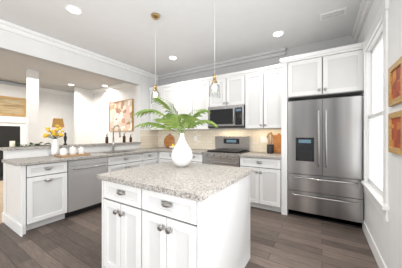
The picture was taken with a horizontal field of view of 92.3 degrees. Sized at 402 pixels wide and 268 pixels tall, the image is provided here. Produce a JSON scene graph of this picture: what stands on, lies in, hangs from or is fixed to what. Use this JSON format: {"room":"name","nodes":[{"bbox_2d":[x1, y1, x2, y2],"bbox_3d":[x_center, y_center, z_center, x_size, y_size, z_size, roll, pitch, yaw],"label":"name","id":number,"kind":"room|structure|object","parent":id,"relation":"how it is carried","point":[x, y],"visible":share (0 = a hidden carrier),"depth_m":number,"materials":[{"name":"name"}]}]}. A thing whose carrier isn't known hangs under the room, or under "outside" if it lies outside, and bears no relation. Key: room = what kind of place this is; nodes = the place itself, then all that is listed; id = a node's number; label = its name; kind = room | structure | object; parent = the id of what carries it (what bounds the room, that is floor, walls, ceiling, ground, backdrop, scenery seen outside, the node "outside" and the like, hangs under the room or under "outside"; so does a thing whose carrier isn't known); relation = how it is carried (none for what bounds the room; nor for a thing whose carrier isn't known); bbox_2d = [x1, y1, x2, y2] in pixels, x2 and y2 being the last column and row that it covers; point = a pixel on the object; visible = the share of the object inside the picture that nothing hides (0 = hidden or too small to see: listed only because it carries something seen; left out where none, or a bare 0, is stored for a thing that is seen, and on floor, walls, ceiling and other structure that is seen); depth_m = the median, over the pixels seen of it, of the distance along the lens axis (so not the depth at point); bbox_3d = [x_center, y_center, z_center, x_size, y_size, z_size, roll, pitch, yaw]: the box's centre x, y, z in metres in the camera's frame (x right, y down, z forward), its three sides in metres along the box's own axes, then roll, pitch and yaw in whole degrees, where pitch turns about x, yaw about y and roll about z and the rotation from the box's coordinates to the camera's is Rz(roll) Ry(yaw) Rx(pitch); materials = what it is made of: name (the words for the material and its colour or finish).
{"room":"kitchen","nodes":[
{"label":"kitchen","id":0,"kind":"room"},
{"bbox_2d":[26,69,38,145],"bbox_3d":[-4.161,-0.151,4.773,0.120,2.830,0.210,0,0,32],"label":"pillar","id":1,"kind":"structure","parent":0,"point":[32,106],"depth_m":4.72,"materials":[{"name":"paint"}]},
{"bbox_2d":[39,91,73,144],"bbox_3d":[-7.235,-0.151,3.849,0.150,2.830,8.840,0,0,32],"label":"wall","id":2,"kind":"structure","parent":0,"point":[53,105],"depth_m":6.92,"materials":[{"name":"paint"}]},
{"bbox_2d":[0,81,73,95],"bbox_3d":[-7.140,-1.511,3.789,0.075,0.110,8.840,0,0,32],"label":"crown molding","id":3,"kind":"structure","parent":2,"relation":"attached to","point":[1,82],"depth_m":6.65,"materials":[{"name":"paint"}]},
{"bbox_2d":[0,29,157,214],"bbox_3d":[-3.570,-0.151,1.553,0.210,2.830,8.840,0,0,32],"label":"wall","id":4,"kind":"structure","parent":0,"point":[13,43],"depth_m":3.54,"materials":[{"name":"paint"}]},
{"bbox_2d":[9,141,14,146],"bbox_3d":[-2.769,0.147,2.832,0.060,0.090,0.060,0,0,32],"label":"candle","id":5,"kind":"object","parent":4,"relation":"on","point":[11,143],"depth_m":2.81,"materials":[{"name":"beige wax"}]},
{"bbox_2d":[2,212,22,236],"bbox_3d":[-2.528,1.199,2.580,0.775,0.130,0.018,0,0,32],"label":"baseboard","id":6,"kind":"structure","parent":4,"relation":"attached to","point":[13,225],"depth_m":2.53,"materials":[{"name":"paint"}]},
{"bbox_2d":[16,141,50,146],"bbox_3d":[-2.633,0.154,3.042,0.209,0.074,0.443,0,0,32],"label":"greenery garland","id":7,"kind":"object","parent":4,"relation":"on","point":[32,144],"visible":0.98,"depth_m":3.04,"materials":[{"name":"green plant"}]},
{"bbox_2d":[63,132,66,144],"bbox_3d":[-2.402,0.080,3.417,0.060,0.225,0.060,0,0,32],"label":"candlestick","id":8,"kind":"object","parent":4,"relation":"on","point":[65,139],"visible":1,"depth_m":3.40,"materials":[{"name":"black metal"}]},
{"bbox_2d":[0,19,157,79],"bbox_3d":[-3.479,-1.511,1.495,0.075,0.110,8.840,0,0,32],"label":"crown molding","id":9,"kind":"structure","parent":4,"relation":"attached to","point":[4,25],"depth_m":3.32,"materials":[{"name":"paint"}]},
{"bbox_2d":[74,87,93,143],"bbox_3d":[-4.083,-0.151,6.742,0.120,2.830,0.590,0,0,32],"label":"wall","id":10,"kind":"structure","parent":0,"point":[83,116],"depth_m":6.67,"materials":[{"name":"paint"}]},
{"bbox_2d":[110,154,137,165],"bbox_3d":[-1.484,0.485,3.744,0.010,0.178,0.650,0,0,32],"label":"drawer","id":11,"kind":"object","parent":0,"relation":"attached to","point":[118,159],"depth_m":3.62,"materials":[{"name":"white wood"}]},
{"bbox_2d":[0,0,361,92],"bbox_3d":[-3.501,-1.616,1.598,8.870,0.100,8.990,0,0,32],"label":"ceiling","id":12,"kind":"structure","parent":0,"point":[192,33],"depth_m":2.89,"materials":[{"name":"paint"}]},
{"bbox_2d":[65,5,82,14],"bbox_3d":[-1.599,-1.561,2.430,0.190,0.008,0.190,0,0,32],"label":"recessed light","id":13,"kind":"object","parent":12,"relation":"in","point":[73,9],"visible":1,"depth_m":2.42,"materials":[{"name":"paint"}]},
{"bbox_2d":[151,13,159,102],"bbox_3d":[-0.599,-0.983,2.547,0.124,1.163,0.124,0,0,32],"label":"pendant light","id":14,"kind":"object","parent":12,"relation":"hanging from","point":[155,16],"visible":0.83,"depth_m":2.54,"materials":[{"name":"gold metal"}]},
{"bbox_2d":[168,56,177,59],"bbox_3d":[-0.575,-1.561,3.960,0.190,0.008,0.190,0,0,32],"label":"recessed light","id":15,"kind":"object","parent":12,"relation":"in","point":[172,57],"visible":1,"depth_m":3.94,"materials":[{"name":"paint"}]},
{"bbox_2d":[209,74,219,98],"bbox_3d":[0.151,-0.983,2.124,0.124,1.163,0.124,0,0,32],"label":"pendant light","id":16,"kind":"object","parent":12,"relation":"hanging from","point":[214,87],"visible":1,"depth_m":2.11,"materials":[{"name":"clear glass"}]},
{"bbox_2d":[272,30,284,36],"bbox_3d":[1.202,-1.561,3.011,0.190,0.008,0.190,0,0,32],"label":"recessed light","id":17,"kind":"object","parent":12,"relation":"in","point":[279,33],"visible":1,"depth_m":2.99,"materials":[{"name":"paint"}]},
{"bbox_2d":[320,7,346,20],"bbox_3d":[1.721,-1.558,2.521,0.280,0.015,0.150,0,0,32],"label":"ceiling vent","id":18,"kind":"object","parent":12,"relation":"in","point":[333,14],"visible":0.94,"depth_m":2.51,"materials":[{"name":"metal"}]},
{"bbox_2d":[0,181,378,267],"bbox_3d":[-3.501,1.294,1.598,8.870,0.060,8.990,0,0,32],"label":"floor","id":19,"kind":"structure","parent":0,"point":[278,240],"depth_m":2.23,"materials":[{"name":"brown wood"}]},
{"bbox_2d":[0,84,25,180],"bbox_3d":[-5.775,-0.091,5.329,0.750,2.710,1.920,0,0,32],"label":"fireplace mantel","id":20,"kind":"object","parent":19,"relation":"on","point":[12,128],"visible":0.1,"depth_m":5.70,"materials":[{"name":"paint"}]},
{"bbox_2d":[0,96,25,116],"bbox_3d":[-5.757,-0.816,5.466,0.030,0.560,1.250,0,0,32],"label":"picture","id":21,"kind":"object","parent":20,"relation":"attached to","point":[12,106],"visible":0.88,"depth_m":5.73,"materials":[{"name":"wood"}]},
{"bbox_2d":[7,162,66,234],"bbox_3d":[-2.352,0.829,2.783,0.593,0.870,0.519,0,0,32],"label":"base cabinet","id":22,"kind":"object","parent":19,"relation":"on","point":[36,195],"depth_m":2.59,"materials":[{"name":"paint"}]},
{"bbox_2d":[2,154,113,165],"bbox_3d":[-2.164,0.374,3.049,0.629,0.040,1.270,0,0,32],"label":"countertop","id":23,"kind":"structure","parent":22,"relation":"on","point":[17,161],"depth_m":2.68,"materials":[{"name":"grey stone"}]},
{"bbox_2d":[43,125,63,155],"bbox_3d":[-2.369,0.098,3.123,0.288,0.507,0.294,0,0,32],"label":"vase","id":24,"kind":"object","parent":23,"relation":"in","point":[54,146],"visible":1,"depth_m":3.10,"materials":[{"name":"white ceramic"}]},
{"bbox_2d":[54,146,89,157],"bbox_3d":[-2.072,0.274,3.116,0.260,0.155,0.420,0,0,32],"label":"tray","id":25,"kind":"object","parent":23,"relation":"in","point":[71,153],"visible":1,"depth_m":3.07,"materials":[{"name":"brown wood"}]},
{"bbox_2d":[65,157,107,217],"bbox_3d":[-2.024,0.832,3.253,0.656,0.865,0.620,0,0,32],"label":"stainless steel dishwasher","id":26,"kind":"object","parent":19,"relation":"on","point":[84,189],"visible":0.75,"depth_m":3.04,"materials":[{"name":"grey metal"}]},
{"bbox_2d":[108,162,145,171],"bbox_3d":[-1.662,0.934,3.884,0.593,0.660,0.828,0,0,32],"label":"base cabinet","id":27,"kind":"object","parent":19,"relation":"on","point":[129,165],"depth_m":3.72,"materials":[{"name":"paint"}]},
{"bbox_2d":[122,150,157,165],"bbox_3d":[-1.379,0.829,4.336,0.593,0.870,0.492,0,0,32],"label":"base cabinet","id":28,"kind":"object","parent":19,"relation":"on","point":[150,159],"depth_m":4.17,"materials":[{"name":"paint"}]},
{"bbox_2d":[134,150,153,153],"bbox_3d":[-1.362,0.374,4.329,0.629,0.040,0.491,0,0,32],"label":"countertop","id":29,"kind":"structure","parent":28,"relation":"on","point":[135,151],"depth_m":4.11,"materials":[{"name":"grey stone"}]},
{"bbox_2d":[146,147,206,153],"bbox_3d":[-0.575,0.374,4.501,1.781,0.040,0.639,0,0,32],"label":"countertop","id":30,"kind":"structure","parent":28,"relation":"on","point":[168,150],"depth_m":4.26,"materials":[{"name":"grey stone"}]},
{"bbox_2d":[164,134,173,147],"bbox_3d":[-0.825,0.146,5.011,0.340,0.414,0.106,0,0,32],"label":"round cutting board","id":31,"kind":"object","parent":30,"relation":"on","point":[168,140],"visible":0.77,"depth_m":4.99,"materials":[{"name":"brown wood"}]},
{"bbox_2d":[158,150,171,162],"bbox_3d":[-0.519,0.829,4.487,0.744,0.870,0.604,0,0,32],"label":"base cabinet","id":32,"kind":"object","parent":19,"relation":"on","point":[162,156],"depth_m":4.33,"materials":[{"name":"paint"}]},
{"bbox_2d":[96,161,253,267],"bbox_3d":[-0.189,0.809,1.831,1.079,0.910,1.029,0,0,32],"label":"kitchen island","id":33,"kind":"object","parent":19,"relation":"on","point":[170,214],"visible":1,"depth_m":1.44,"materials":[{"name":"paint"}]},
{"bbox_2d":[133,96,217,166],"bbox_3d":[-0.273,-0.014,2.144,0.931,0.731,0.807,0,0,32],"label":"vase","id":34,"kind":"object","parent":33,"relation":"on","point":[181,155],"visible":1,"depth_m":2.02,"materials":[{"name":"white ceramic"}]},
{"bbox_2d":[191,154,202,163],"bbox_3d":[-0.034,0.829,4.183,0.526,0.870,0.604,0,0,32],"label":"base cabinet","id":35,"kind":"object","parent":19,"relation":"on","point":[197,158],"depth_m":3.85,"materials":[{"name":"paint"}]},
{"bbox_2d":[203,136,249,166],"bbox_3d":[0.496,0.656,3.812,0.754,1.215,0.669,0,0,32],"label":"gas range","id":36,"kind":"object","parent":19,"relation":"on","point":[227,150],"visible":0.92,"depth_m":3.75,"materials":[{"name":"grey metal"}]},
{"bbox_2d":[240,158,285,213],"bbox_3d":[1.124,0.829,3.457,0.675,0.870,0.604,0,0,32],"label":"base cabinet","id":37,"kind":"object","parent":19,"relation":"on","point":[268,178],"depth_m":3.14,"materials":[{"name":"paint"}]},
{"bbox_2d":[239,152,285,157],"bbox_3d":[1.115,0.374,3.442,0.675,0.040,0.639,0,0,32],"label":"countertop","id":38,"kind":"structure","parent":37,"relation":"on","point":[249,154],"depth_m":3.24,"materials":[{"name":"grey stone"}]},
{"bbox_2d":[266,132,273,153],"bbox_3d":[1.265,0.157,3.526,0.136,0.389,0.120,0,0,32],"label":"utensil crock","id":39,"kind":"object","parent":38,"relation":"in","point":[270,148],"visible":1,"depth_m":3.49,"materials":[{"name":"grey"}]},
{"bbox_2d":[273,133,280,152],"bbox_3d":[1.450,0.144,3.595,0.200,0.417,0.096,0,0,32],"label":"paddle cutting board","id":40,"kind":"object","parent":38,"relation":"on","point":[277,142],"visible":0.54,"depth_m":3.59,"materials":[{"name":"brown wood"}]},
{"bbox_2d":[288,95,362,228],"bbox_3d":[1.861,0.371,2.963,0.908,1.785,0.622,0,0,32],"label":"refrigerator","id":41,"kind":"object","parent":19,"relation":"on","point":[325,156],"visible":0.96,"depth_m":2.72,"materials":[{"name":"grey metal"}]},
{"bbox_3d":[-3.419,0.904,4.620,0.500,0.720,0.500,0,0,32],"label":"side table","id":42,"kind":"object","parent":19,"relation":"on","visible":0},
{"bbox_2d":[52,118,64,144],"bbox_3d":[-3.419,0.087,4.620,0.250,0.910,0.250,0,0,32],"label":"light","id":43,"kind":"object","parent":42,"relation":"on","point":[59,121],"visible":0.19,"depth_m":4.56,"materials":[{"name":"brown fabric"}]},
{"bbox_2d":[94,35,357,151],"bbox_3d":[-1.156,-0.151,5.340,8.870,2.830,0.158,0,0,32],"label":"wall","id":44,"kind":"structure","parent":0,"point":[205,138],"depth_m":4.51,"materials":[{"name":"paint"}]},
{"bbox_2d":[91,83,133,93],"bbox_3d":[-3.036,-1.511,6.390,4.090,0.110,0.075,0,0,32],"label":"crown molding","id":45,"kind":"structure","parent":44,"relation":"attached to","point":[122,85],"depth_m":6.29,"materials":[{"name":"paint"}]},
{"bbox_2d":[109,99,132,130],"bbox_3d":[-2.540,-0.571,6.097,1.180,0.970,0.040,0,0,32],"label":"picture","id":46,"kind":"object","parent":44,"relation":"attached to","point":[121,114],"visible":1,"depth_m":6.08,"materials":[{"name":"paper"}]},
{"bbox_2d":[150,83,177,129],"bbox_3d":[-0.834,-0.644,4.841,0.981,1.085,0.338,0,0,32],"label":"upper cabinet","id":47,"kind":"object","parent":44,"relation":"attached to","point":[169,92],"depth_m":4.67,"materials":[{"name":"paint"}]},
{"bbox_2d":[178,76,213,129],"bbox_3d":[-0.106,-0.644,4.385,0.992,1.085,0.338,0,0,32],"label":"upper cabinet","id":48,"kind":"object","parent":44,"relation":"attached to","point":[192,94],"depth_m":4.21,"materials":[{"name":"paint"}]},
{"bbox_2d":[158,48,285,79],"bbox_3d":[0.218,-1.511,4.351,3.130,0.110,0.075,0,0,32],"label":"crown molding","id":49,"kind":"structure","parent":44,"relation":"attached to","point":[278,52],"depth_m":4.10,"materials":[{"name":"paint"}]},
{"bbox_2d":[206,98,245,129],"bbox_3d":[0.557,-0.366,3.908,0.756,0.490,0.442,0,0,32],"label":"microwave","id":50,"kind":"object","parent":44,"relation":"attached to","point":[224,114],"depth_m":3.74,"materials":[{"name":"metal"}]},
{"bbox_2d":[214,70,245,101],"bbox_3d":[0.584,-0.868,3.952,0.766,0.635,0.338,0,0,32],"label":"upper cabinet","id":51,"kind":"object","parent":44,"relation":"attached to","point":[232,85],"depth_m":3.76,"materials":[{"name":"paint"}]},
{"bbox_2d":[261,137,267,142],"bbox_3d":[1.228,0.106,3.748,0.140,0.115,0.005,0,0,32],"label":"electrical outlet plate","id":52,"kind":"object","parent":44,"relation":"attached to","point":[264,139],"visible":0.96,"depth_m":3.74,"materials":[{"name":"paint"}]},
{"bbox_2d":[246,62,285,129],"bbox_3d":[1.168,-0.644,3.587,0.739,1.085,0.338,0,0,32],"label":"upper cabinet","id":53,"kind":"object","parent":44,"relation":"attached to","point":[258,98],"depth_m":3.40,"materials":[{"name":"paint"}]},
{"bbox_2d":[286,42,363,101],"bbox_3d":[1.883,-0.876,2.996,0.923,0.620,0.579,0,0,32],"label":"upper cabinet","id":54,"kind":"object","parent":44,"relation":"attached to","point":[338,71],"depth_m":2.74,"materials":[{"name":"paint"}]},
{"bbox_2d":[358,0,401,267],"bbox_3d":[0.154,-0.151,-0.781,0.150,2.830,8.840,0,0,32],"label":"wall","id":55,"kind":"structure","parent":0,"point":[386,237],"depth_m":1.54,"materials":[{"name":"paint"}]},
{"bbox_2d":[352,0,372,40],"bbox_3d":[0.058,-1.511,-0.721,0.075,0.110,8.840,0,0,32],"label":"crown molding","id":56,"kind":"structure","parent":55,"relation":"attached to","point":[365,5],"depth_m":2.47,"materials":[{"name":"paint"}]},
{"bbox_2d":[362,219,386,267],"bbox_3d":[-0.047,1.199,-0.944,0.015,0.130,8.350,0,0,32],"label":"baseboard","id":57,"kind":"structure","parent":55,"relation":"attached to","point":[380,262],"depth_m":2.01,"materials":[{"name":"paint"}]},
{"bbox_2d":[361,0,388,221],"bbox_3d":[1.849,-0.206,2.013,0.145,1.880,1.045,0,0,32],"label":"window","id":58,"kind":"structure","parent":55,"relation":"in","point":[375,182],"depth_m":2.18,"materials":[{"name":"paint"}]},
{"bbox_2d":[388,110,401,154],"bbox_3d":[1.415,-0.009,1.397,0.020,0.305,0.330,0,0,32],"label":"picture frame","id":59,"kind":"object","parent":55,"relation":"attached to","point":[394,132],"visible":1,"depth_m":1.42,"materials":[{"name":"orange paper"}]},
{"bbox_2d":[388,56,401,106],"bbox_3d":[1.415,-0.368,1.397,0.020,0.305,0.330,0,0,32],"label":"picture frame","id":60,"kind":"object","parent":55,"relation":"attached to","point":[395,83],"visible":1,"depth_m":1.42,"materials":[{"name":"brown wood"}]}
]}

